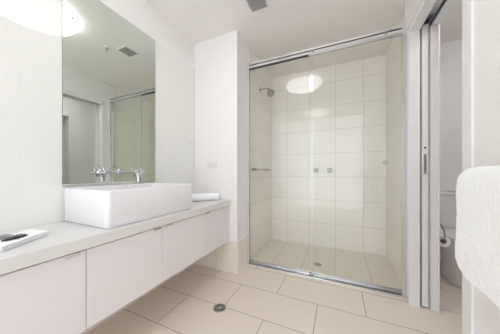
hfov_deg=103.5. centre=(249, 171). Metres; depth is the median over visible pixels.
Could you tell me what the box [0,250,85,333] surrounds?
vanity cabinet
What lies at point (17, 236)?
packet
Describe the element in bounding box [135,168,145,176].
tap
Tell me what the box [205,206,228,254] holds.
vanity cabinet
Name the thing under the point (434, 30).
trim
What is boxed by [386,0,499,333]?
wall
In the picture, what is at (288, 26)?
ceiling
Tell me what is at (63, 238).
countertop
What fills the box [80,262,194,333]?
baseboard
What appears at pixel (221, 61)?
wall
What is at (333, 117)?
wall
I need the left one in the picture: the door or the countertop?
the countertop
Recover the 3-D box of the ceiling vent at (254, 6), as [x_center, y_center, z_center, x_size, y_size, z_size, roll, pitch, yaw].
[0.056,-1.397,1.626,0.174,0.006,0.178,0,0,24]
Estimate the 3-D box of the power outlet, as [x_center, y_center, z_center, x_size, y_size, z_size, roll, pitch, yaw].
[-0.402,-0.071,2.056,0.116,0.070,0.015,0,0,24]
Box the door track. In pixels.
[422,0,445,26]
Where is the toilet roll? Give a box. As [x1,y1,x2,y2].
[440,233,450,246]
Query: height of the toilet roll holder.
0.148 m
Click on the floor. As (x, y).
(257, 300)
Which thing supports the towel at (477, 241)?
hanging from the towel rail
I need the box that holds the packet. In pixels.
[1,234,27,241]
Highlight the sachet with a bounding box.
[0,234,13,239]
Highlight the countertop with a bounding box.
[0,199,230,274]
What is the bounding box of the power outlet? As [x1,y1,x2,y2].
[207,162,215,168]
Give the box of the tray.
[0,229,48,250]
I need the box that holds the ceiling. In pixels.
[145,0,461,77]
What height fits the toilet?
0.806 m
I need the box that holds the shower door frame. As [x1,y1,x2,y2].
[246,23,406,298]
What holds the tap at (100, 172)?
attached to the wall mirror
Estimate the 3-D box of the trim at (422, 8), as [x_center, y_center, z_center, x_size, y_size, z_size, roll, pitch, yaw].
[1.128,-1.090,1.120,0.194,0.080,0.770,0,0,24]
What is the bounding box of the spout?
[116,169,140,181]
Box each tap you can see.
[96,167,110,176]
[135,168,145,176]
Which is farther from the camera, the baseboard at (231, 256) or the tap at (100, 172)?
the baseboard at (231, 256)
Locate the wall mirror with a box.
[62,0,154,185]
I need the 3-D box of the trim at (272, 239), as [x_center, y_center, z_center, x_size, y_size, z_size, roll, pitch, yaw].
[0.805,1.005,2.270,1.428,0.006,0.820,0,0,24]
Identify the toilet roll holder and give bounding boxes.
[440,224,445,240]
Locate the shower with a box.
[259,87,274,96]
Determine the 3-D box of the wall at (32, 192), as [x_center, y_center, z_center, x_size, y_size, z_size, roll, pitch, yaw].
[-1.274,-0.200,0.842,0.150,2.400,2.986,0,0,24]
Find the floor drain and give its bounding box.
[213,303,225,311]
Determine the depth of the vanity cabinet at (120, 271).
0.99 m
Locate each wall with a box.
[0,0,194,231]
[195,30,271,258]
[272,39,461,263]
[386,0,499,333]
[428,24,434,306]
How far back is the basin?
1.08 m
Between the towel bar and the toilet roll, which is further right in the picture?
the toilet roll
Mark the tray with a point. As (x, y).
(33, 234)
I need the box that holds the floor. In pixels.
[87,240,461,333]
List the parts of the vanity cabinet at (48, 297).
handle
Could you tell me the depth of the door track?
1.34 m
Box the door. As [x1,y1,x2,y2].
[420,24,427,306]
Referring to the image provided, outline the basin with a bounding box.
[65,183,191,228]
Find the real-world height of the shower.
0.145 m
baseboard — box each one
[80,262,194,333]
[195,236,246,273]
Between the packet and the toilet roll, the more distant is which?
the toilet roll
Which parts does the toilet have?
seat lid, cistern lid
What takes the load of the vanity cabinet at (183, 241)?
attached to the wall at (32, 192)
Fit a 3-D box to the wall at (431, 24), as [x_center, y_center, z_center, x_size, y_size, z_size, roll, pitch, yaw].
[1.534,-0.200,1.875,0.048,2.400,0.940,0,0,24]
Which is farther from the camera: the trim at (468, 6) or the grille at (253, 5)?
the grille at (253, 5)
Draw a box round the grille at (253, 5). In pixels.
[246,0,266,11]
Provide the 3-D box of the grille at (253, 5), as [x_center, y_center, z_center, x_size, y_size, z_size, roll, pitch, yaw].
[0.056,-1.396,1.626,0.134,0.004,0.144,0,0,24]
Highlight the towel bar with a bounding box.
[251,168,271,170]
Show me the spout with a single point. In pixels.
(119, 172)
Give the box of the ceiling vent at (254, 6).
[244,0,269,13]
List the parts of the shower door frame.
rail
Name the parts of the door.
edge pull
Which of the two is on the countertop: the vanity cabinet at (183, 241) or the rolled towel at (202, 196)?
the rolled towel at (202, 196)
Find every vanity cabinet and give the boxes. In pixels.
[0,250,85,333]
[85,226,161,328]
[162,213,204,281]
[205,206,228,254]
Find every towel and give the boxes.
[192,193,219,201]
[455,165,499,307]
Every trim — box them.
[252,239,401,284]
[406,0,457,31]
[408,23,439,312]
[462,0,474,333]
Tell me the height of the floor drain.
0.004 m
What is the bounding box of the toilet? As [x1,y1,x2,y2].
[440,190,461,287]

